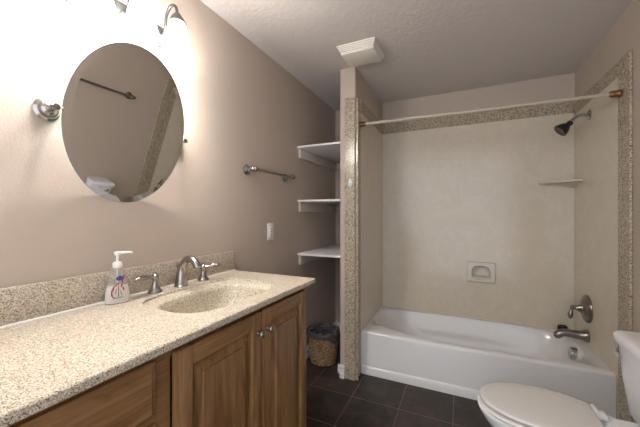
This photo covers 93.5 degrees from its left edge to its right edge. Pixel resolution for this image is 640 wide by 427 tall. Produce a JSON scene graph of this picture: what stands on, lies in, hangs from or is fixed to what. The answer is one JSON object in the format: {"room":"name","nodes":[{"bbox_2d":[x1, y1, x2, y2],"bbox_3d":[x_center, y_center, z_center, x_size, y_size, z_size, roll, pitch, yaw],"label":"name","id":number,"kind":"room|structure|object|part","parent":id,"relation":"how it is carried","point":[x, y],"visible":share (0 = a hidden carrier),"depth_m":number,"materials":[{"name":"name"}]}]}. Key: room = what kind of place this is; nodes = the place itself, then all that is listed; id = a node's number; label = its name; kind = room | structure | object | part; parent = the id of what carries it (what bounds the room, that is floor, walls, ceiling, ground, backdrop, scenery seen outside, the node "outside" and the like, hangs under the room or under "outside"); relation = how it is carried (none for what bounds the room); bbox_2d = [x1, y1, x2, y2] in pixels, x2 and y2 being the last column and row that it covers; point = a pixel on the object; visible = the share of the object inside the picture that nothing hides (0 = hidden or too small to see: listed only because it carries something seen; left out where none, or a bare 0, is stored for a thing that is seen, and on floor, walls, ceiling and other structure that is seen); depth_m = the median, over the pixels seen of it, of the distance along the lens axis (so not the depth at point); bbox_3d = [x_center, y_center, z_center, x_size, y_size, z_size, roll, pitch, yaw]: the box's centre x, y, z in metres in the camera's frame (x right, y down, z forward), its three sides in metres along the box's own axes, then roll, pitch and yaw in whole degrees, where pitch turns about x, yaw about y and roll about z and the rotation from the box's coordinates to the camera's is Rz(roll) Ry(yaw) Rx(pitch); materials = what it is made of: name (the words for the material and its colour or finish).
{"room":"bathroom","nodes":[
{"label":"bathroom","id":0,"kind":"room"},
{"bbox_2d":[0,0,334,345],"bbox_3d":[-0.654,0.073,1.599,0.100,2.356,3.835,0,0,25],"label":"wall","id":1,"kind":"structure","parent":0,"point":[241,107],"depth_m":1.47,"materials":[{"name":"beige paint"}]},
{"bbox_2d":[32,42,187,201],"bbox_3d":[-0.730,-0.340,1.174,0.132,0.588,0.564,0,0,25],"label":"oval mirror","id":2,"kind":"object","parent":1,"relation":"attached to","point":[122,115],"visible":1,"depth_m":1.13,"materials":[{"name":"white mirror"}]},
{"bbox_3d":[-0.860,-0.339,0.965,0.068,0.074,0.074,0,0,25],"label":"wall post","id":3,"kind":"part","parent":2,"relation":"part of","materials":[{"name":"silver metal"}]},
{"bbox_2d":[0,251,234,325],"bbox_3d":[-0.834,0.273,1.075,0.020,0.110,1.535,0,0,25],"label":"backsplash","id":4,"kind":"structure","parent":1,"relation":"attached to","point":[19,303],"depth_m":1.04,"materials":[{"name":"beige stone"}]},
{"bbox_2d":[65,0,193,62],"bbox_3d":[-0.704,-0.792,1.155,0.186,0.231,0.452,0,0,25],"label":"vanity light","id":5,"kind":"object","parent":1,"relation":"attached to","point":[135,20],"visible":1,"depth_m":1.17,"materials":[{"name":"white glass"}]},
{"bbox_3d":[-0.747,-0.744,0.998,0.132,0.135,0.132,0,0,25],"label":"lamp shade","id":6,"kind":"part","parent":5,"relation":"part of","materials":[{"name":"white glass"}]},
{"bbox_3d":[-0.779,-0.779,1.190,0.020,0.110,0.450,0,0,25],"label":"plate","id":7,"kind":"part","parent":5,"relation":"part of","materials":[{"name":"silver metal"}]},
{"bbox_3d":[-0.723,-0.833,1.164,0.109,0.149,0.040,0,0,25],"label":"lamp arm","id":8,"kind":"part","parent":5,"relation":"part of","materials":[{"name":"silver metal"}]},
{"bbox_3d":[-0.679,-0.744,1.143,0.132,0.135,0.132,0,0,25],"label":"lamp shade","id":9,"kind":"part","parent":5,"relation":"part of","materials":[{"name":"white glass"}]},
{"bbox_3d":[-0.654,-0.833,1.308,0.109,0.149,0.040,0,0,25],"label":"lamp arm","id":10,"kind":"part","parent":5,"relation":"part of","materials":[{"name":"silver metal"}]},
{"bbox_3d":[-0.611,-0.744,1.288,0.132,0.135,0.132,0,0,25],"label":"lamp shade","id":11,"kind":"part","parent":5,"relation":"part of","materials":[{"name":"white glass"}]},
{"bbox_2d":[243,164,295,181],"bbox_3d":[-0.326,-0.277,2.075,0.087,0.068,0.522,0,0,25],"label":"towel bar","id":12,"kind":"object","parent":1,"relation":"attached to","point":[246,169],"visible":1,"depth_m":1.94,"materials":[{"name":"silver metal"}]},
{"bbox_3d":[-0.423,-0.277,1.870,0.087,0.068,0.068,0,0,25],"label":"wall post","id":13,"kind":"part","parent":12,"relation":"part of","materials":[{"name":"silver metal"}]},
{"bbox_3d":[-0.230,-0.277,2.279,0.087,0.068,0.068,0,0,25],"label":"wall post","id":14,"kind":"part","parent":12,"relation":"part of","materials":[{"name":"silver metal"}]},
{"bbox_2d":[267,223,273,239],"bbox_3d":[-0.347,0.124,2.122,0.010,0.118,0.072,0,0,25],"label":"wall outlet","id":15,"kind":"object","parent":1,"relation":"attached to","point":[270,226],"visible":1,"depth_m":2.11,"materials":[{"name":"white plastic"}]},
{"bbox_2d":[306,322,335,359],"bbox_3d":[-0.164,1.202,2.501,0.018,0.098,1.585,0,0,25],"label":"baseboard","id":16,"kind":"structure","parent":1,"relation":"attached to","point":[334,323],"depth_m":2.62,"materials":[{"name":"white paint"}]},
{"bbox_2d":[340,67,381,379],"bbox_3d":[0.388,0.073,2.659,0.121,2.356,0.829,0,0,25],"label":"wall","id":17,"kind":"structure","parent":0,"point":[352,83],"depth_m":2.30,"materials":[{"name":"beige paint"}]},
{"bbox_2d":[297,141,339,170],"bbox_3d":[0.161,-0.509,2.765,0.379,0.096,0.828,0,0,25],"label":"shelf","id":18,"kind":"object","parent":17,"relation":"attached to","point":[327,155],"visible":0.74,"depth_m":2.65,"materials":[{"name":"white paint"}]},
{"bbox_2d":[297,199,339,211],"bbox_3d":[0.161,-0.067,2.765,0.379,0.096,0.828,0,0,25],"label":"shelf","id":19,"kind":"object","parent":17,"relation":"attached to","point":[318,205],"visible":0.71,"depth_m":2.65,"materials":[{"name":"white paint"}]},
{"bbox_2d":[297,244,339,264],"bbox_3d":[0.161,0.371,2.765,0.379,0.096,0.828,0,0,25],"label":"shelf","id":20,"kind":"object","parent":17,"relation":"attached to","point":[333,251],"visible":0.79,"depth_m":2.55,"materials":[{"name":"white paint"}]},
{"bbox_2d":[337,364,344,378],"bbox_3d":[0.337,1.202,2.673,0.053,0.098,0.847,0,0,25],"label":"baseboard","id":21,"kind":"structure","parent":17,"relation":"attached to","point":[341,368],"depth_m":2.29,"materials":[{"name":"white paint"}]},
{"bbox_2d":[345,97,354,380],"bbox_3d":[0.224,0.186,2.274,0.081,2.130,0.007,0,0,25],"label":"trim","id":22,"kind":"structure","parent":17,"relation":"attached to","point":[349,102],"depth_m":2.27,"materials":[{"name":"beige stone"}]},
{"bbox_2d":[356,98,360,380],"bbox_3d":[0.298,0.191,2.303,0.020,2.120,0.101,0,0,25],"label":"trim","id":23,"kind":"structure","parent":17,"relation":"attached to","point":[358,105],"depth_m":2.26,"materials":[{"name":"beige stone"}]},
{"bbox_2d":[360,100,382,133],"bbox_3d":[0.470,-0.844,2.679,0.010,0.100,0.722,0,0,25],"label":"trim","id":24,"kind":"structure","parent":17,"relation":"attached to","point":[365,110],"depth_m":2.56,"materials":[{"name":"beige stone"}]},
{"bbox_2d":[361,113,381,329],"bbox_3d":[0.468,0.063,2.680,0.006,1.712,0.722,0,0,25],"label":"surround panel","id":25,"kind":"object","parent":17,"relation":"attached to","point":[371,137],"visible":0.79,"depth_m":2.64,"materials":[{"name":"beige stone"}]},
{"bbox_2d":[360,89,621,126],"bbox_3d":[0.980,-0.677,1.994,1.498,0.044,0.044,1,1,27],"label":"shower rod","id":26,"kind":"object","parent":25,"relation":"attached to","point":[615,93],"visible":1,"depth_m":1.91,"materials":[{"name":"white metal"}]},
{"bbox_2d":[306,338,491,426],"bbox_3d":[0.307,1.291,1.146,2.226,0.080,3.835,0,0,25],"label":"floor","id":27,"kind":"structure","parent":0,"point":[331,401],"depth_m":1.98,"materials":[{"name":"tile"}]},
{"bbox_2d":[7,288,305,426],"bbox_3d":[-0.595,0.801,0.947,0.558,0.901,1.466,0,0,25],"label":"vanity cabinet","id":28,"kind":"object","parent":27,"relation":"on","point":[249,370],"visible":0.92,"depth_m":0.95,"materials":[{"name":"brown wood"}]},
{"bbox_3d":[-0.551,0.447,0.490,0.021,0.143,0.617,0,0,25],"label":"drawer","id":29,"kind":"part","parent":28,"relation":"part of","materials":[{"name":"brown wood"}]},
{"bbox_2d":[0,251,315,426],"bbox_3d":[-0.596,0.347,0.963,0.545,0.258,1.535,0,0,25],"label":"countertop","id":30,"kind":"structure","parent":28,"relation":"on","point":[60,339],"depth_m":0.90,"materials":[{"name":"beige stone"}]},
{"bbox_2d":[105,251,132,304],"bbox_3d":[-0.747,0.234,1.119,0.088,0.189,0.045,0,0,-37],"label":"soap bottle","id":31,"kind":"object","parent":30,"relation":"on","point":[117,289],"visible":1,"depth_m":1.10,"materials":[{"name":"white plastic"}]},
{"bbox_2d":[111,274,124,298],"bbox_3d":[-0.741,0.266,1.103,0.042,0.084,0.011,0,0,-37],"label":"print","id":32,"kind":"object","parent":31,"relation":"attached to","point":[117,280],"depth_m":1.10,"materials":[{"name":"red"}]},
{"bbox_2d":[133,255,220,293],"bbox_3d":[-0.600,0.258,1.338,0.151,0.142,0.420,0,0,25],"label":"sink faucet","id":33,"kind":"object","parent":30,"relation":"on","point":[181,274],"visible":1,"depth_m":1.35,"materials":[{"name":"silver metal"}]},
{"bbox_3d":[-0.704,0.258,1.210,0.028,0.024,0.100,0,0,16],"label":"lever","id":34,"kind":"part","parent":33,"relation":"part of","materials":[{"name":"silver metal"}]},
{"bbox_3d":[-0.688,0.285,1.257,0.056,0.087,0.056,0,0,25],"label":"handle","id":35,"kind":"part","parent":33,"relation":"part of","materials":[{"name":"silver metal"}]},
{"bbox_3d":[-0.593,0.258,1.353,0.151,0.142,0.060,0,0,25],"label":"spout","id":36,"kind":"part","parent":33,"relation":"part of","materials":[{"name":"silver metal"}]},
{"bbox_3d":[-0.578,0.285,1.490,0.056,0.087,0.056,0,0,25],"label":"handle","id":37,"kind":"part","parent":33,"relation":"part of","materials":[{"name":"silver metal"}]},
{"bbox_3d":[-0.538,0.258,1.505,0.087,0.024,0.028,0,0,-22],"label":"lever","id":38,"kind":"part","parent":33,"relation":"part of","materials":[{"name":"silver metal"}]},
{"bbox_2d":[143,280,272,312],"bbox_3d":[-0.439,0.407,1.265,0.368,0.138,0.518,0,0,25],"label":"sink","id":39,"kind":"object","parent":30,"relation":"in","point":[210,296],"depth_m":1.37,"materials":[{"name":"beige stone"}]},
{"bbox_3d":[-0.843,0.812,1.064,0.010,0.642,1.429,0,0,25],"label":"panel","id":40,"kind":"part","parent":28,"relation":"part of","materials":[{"name":"brown wood"}]},
{"bbox_3d":[-0.316,0.404,0.991,0.020,0.058,0.269,0,0,25],"label":"door rail","id":41,"kind":"part","parent":28,"relation":"part of","materials":[{"name":"brown wood"}]},
{"bbox_3d":[-0.316,0.751,0.991,0.018,0.641,0.275,0,0,25],"label":"door panel","id":42,"kind":"part","parent":28,"relation":"part of","materials":[{"name":"brown wood"}]},
{"bbox_3d":[-0.221,0.451,1.132,0.030,0.028,0.028,0,0,25],"label":"knob","id":43,"kind":"part","parent":28,"relation":"part of","materials":[{"name":"silver metal"}]},
{"bbox_3d":[-0.196,0.451,1.186,0.030,0.028,0.028,0,0,25],"label":"knob","id":44,"kind":"part","parent":28,"relation":"part of","materials":[{"name":"silver metal"}]},
{"bbox_3d":[-0.153,0.404,1.336,0.020,0.058,0.249,0,0,25],"label":"door rail","id":45,"kind":"part","parent":28,"relation":"part of","materials":[{"name":"brown wood"}]},
{"bbox_3d":[-0.153,0.751,1.336,0.018,0.641,0.255,0,0,25],"label":"door panel","id":46,"kind":"part","parent":28,"relation":"part of","materials":[{"name":"brown wood"}]},
{"bbox_2d":[307,321,339,366],"bbox_3d":[0.028,1.103,2.556,0.281,0.291,0.284,0,0,25],"label":"basket","id":47,"kind":"object","parent":27,"relation":"on","point":[324,337],"visible":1,"depth_m":2.46,"materials":[{"name":"beige wicker"}]},
{"bbox_2d":[361,306,615,417],"bbox_3d":[1.157,1.085,2.362,1.522,0.332,0.709,0,0,25],"label":"bathtub","id":48,"kind":"object","parent":27,"relation":"on","point":[449,354],"visible":0.93,"depth_m":2.19,"materials":[{"name":"white ceramic"}]},
{"bbox_2d":[557,324,567,328],"bbox_3d":[1.901,0.897,2.359,0.064,0.044,0.064,0,0,25],"label":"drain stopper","id":49,"kind":"object","parent":48,"relation":"on","point":[559,326],"visible":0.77,"depth_m":2.34,"materials":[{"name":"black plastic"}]},
{"bbox_2d":[478,330,639,426],"bbox_3d":[1.055,0.880,1.224,0.734,0.743,0.424,0,0,25],"label":"toilet","id":50,"kind":"object","parent":27,"relation":"on","point":[503,404],"visible":1,"depth_m":1.24,"materials":[{"name":"white ceramic"}]},
{"bbox_3d":[0.920,0.841,1.288,0.437,0.016,0.342,0,0,25],"label":"seat","id":51,"kind":"part","parent":50,"relation":"part of","materials":[{"name":"grey plastic"}]},
{"bbox_3d":[0.920,0.819,1.288,0.421,0.022,0.326,0,0,25],"label":"seat lid","id":52,"kind":"part","parent":50,"relation":"part of","materials":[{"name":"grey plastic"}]},
{"bbox_3d":[1.017,1.052,1.242,0.651,0.399,0.348,0,0,25],"label":"bowl","id":53,"kind":"part","parent":50,"relation":"part of","materials":[{"name":"white ceramic"}]},
{"bbox_3d":[1.253,0.584,1.266,0.020,0.031,0.081,0,0,39],"label":"flush lever","id":54,"kind":"part","parent":50,"relation":"part of","materials":[{"name":"silver metal"}]},
{"bbox_3d":[1.293,0.530,1.112,0.208,0.044,0.424,0,0,25],"label":"tank lid","id":55,"kind":"part","parent":50,"relation":"part of","materials":[{"name":"white ceramic"}]},
{"bbox_3d":[1.298,0.702,1.110,0.190,0.297,0.392,0,0,25],"label":"tank","id":56,"kind":"part","parent":50,"relation":"part of","materials":[{"name":"white ceramic"}]},
{"bbox_2d":[201,0,632,110],"bbox_3d":[0.307,-1.145,1.146,2.226,0.080,3.835,0,0,25],"label":"ceiling","id":57,"kind":"structure","parent":0,"point":[429,47],"depth_m":1.88,"materials":[{"name":"grey paint"}]},
{"bbox_2d":[336,37,384,67],"bbox_3d":[0.281,-1.081,2.047,0.262,0.046,0.266,0,0,25],"label":"exhaust fan","id":58,"kind":"object","parent":57,"relation":"attached to","point":[365,51],"visible":1,"depth_m":1.99,"materials":[{"name":"beige plastic"}]},
{"bbox_3d":[0.281,-1.062,2.047,0.222,0.008,0.194,0,0,25],"label":"plate","id":59,"kind":"part","parent":58,"relation":"part of","materials":[{"name":"beige plastic"}]},
{"bbox_2d":[335,73,574,324],"bbox_3d":[1.103,0.073,2.835,2.026,2.356,0.100,0,0,25],"label":"wall","id":60,"kind":"structure","parent":0,"point":[560,86],"depth_m":2.69,"materials":[{"name":"beige paint"}]},
{"bbox_2d":[382,113,573,329],"bbox_3d":[1.307,0.063,2.680,1.511,1.712,0.006,0,0,25],"label":"surround panel","id":61,"kind":"object","parent":60,"relation":"attached to","point":[453,196],"visible":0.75,"depth_m":2.63,"materials":[{"name":"beige stone"}]},
{"bbox_2d":[467,261,494,282],"bbox_3d":[1.406,0.507,2.632,0.216,0.172,0.087,0,0,25],"label":"soap dish","id":62,"kind":"object","parent":61,"relation":"attached to","point":[484,272],"visible":1,"depth_m":2.63,"materials":[{"name":"beige ceramic"}]},
{"bbox_2d":[383,101,573,133],"bbox_3d":[1.306,-0.844,2.679,1.503,0.100,0.010,0,0,25],"label":"trim","id":63,"kind":"structure","parent":60,"relation":"attached to","point":[560,107],"depth_m":2.62,"materials":[{"name":"beige stone"}]},
{"bbox_2d":[575,0,639,422],"bbox_3d":[1.269,0.073,0.693,0.100,2.356,3.835,0,0,25],"label":"wall","id":64,"kind":"structure","parent":0,"point":[623,36],"depth_m":1.55,"materials":[{"name":"beige paint"}]},
{"bbox_2d":[573,62,617,114],"bbox_3d":[1.835,-0.815,2.025,0.010,0.083,0.740,0,0,25],"label":"trim","id":65,"kind":"structure","parent":64,"relation":"attached to","point":[611,75],"depth_m":1.92,"materials":[{"name":"beige stone"}]},
{"bbox_2d":[574,77,617,375],"bbox_3d":[1.837,0.073,2.025,0.006,1.692,0.740,0,0,25],"label":"surround panel","id":66,"kind":"object","parent":64,"relation":"attached to","point":[596,138],"visible":0.86,"depth_m":1.94,"materials":[{"name":"beige stone"}]},
{"bbox_2d":[538,179,583,187],"bbox_3d":[1.843,-0.229,2.315,0.232,0.050,0.200,0,0,25],"label":"corner shelf","id":67,"kind":"object","parent":66,"relation":"attached to","point":[572,183],"visible":1,"depth_m":2.31,"materials":[{"name":"beige stone"}]},
{"bbox_2d":[553,329,589,342],"bbox_3d":[1.782,0.853,2.145,0.196,0.092,0.092,0,0,25],"label":"tub spout","id":68,"kind":"object","parent":66,"relation":"attached to","point":[584,335],"visible":1,"depth_m":2.12,"materials":[{"name":"silver metal"}]},
{"bbox_2d":[554,110,591,135],"bbox_3d":[1.766,-0.635,2.110,0.199,0.165,0.094,0,0,25],"label":"shower fixture","id":69,"kind":"object","parent":66,"relation":"attached to","point":[562,129],"visible":1,"depth_m":2.10,"materials":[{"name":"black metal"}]},
{"bbox_3d":[1.804,-0.665,2.096,0.118,0.061,0.020,0,0,25],"label":"shower arm","id":70,"kind":"part","parent":69,"relation":"part of","materials":[{"name":"silver metal"}]},
{"bbox_2d":[568,294,592,322],"bbox_3d":[1.821,0.663,2.127,0.112,0.196,0.196,0,0,25],"label":"shower valve","id":71,"kind":"object","parent":66,"relation":"attached to","point":[585,307],"visible":1,"depth_m":2.08,"materials":[{"name":"silver metal"}]},
{"bbox_3d":[1.785,0.703,2.144,0.033,0.084,0.032,0,0,25],"label":"lever","id":72,"kind":"part","parent":71,"relation":"part of","materials":[{"name":"silver metal"}]},
{"bbox_2d":[618,49,632,421],"bbox_3d":[1.644,0.197,1.625,0.014,2.108,0.145,0,0,25],"label":"trim","id":73,"kind":"structure","parent":64,"relation":"attached to","point":[625,64],"depth_m":1.62,"materials":[{"name":"beige stone"}]}
]}

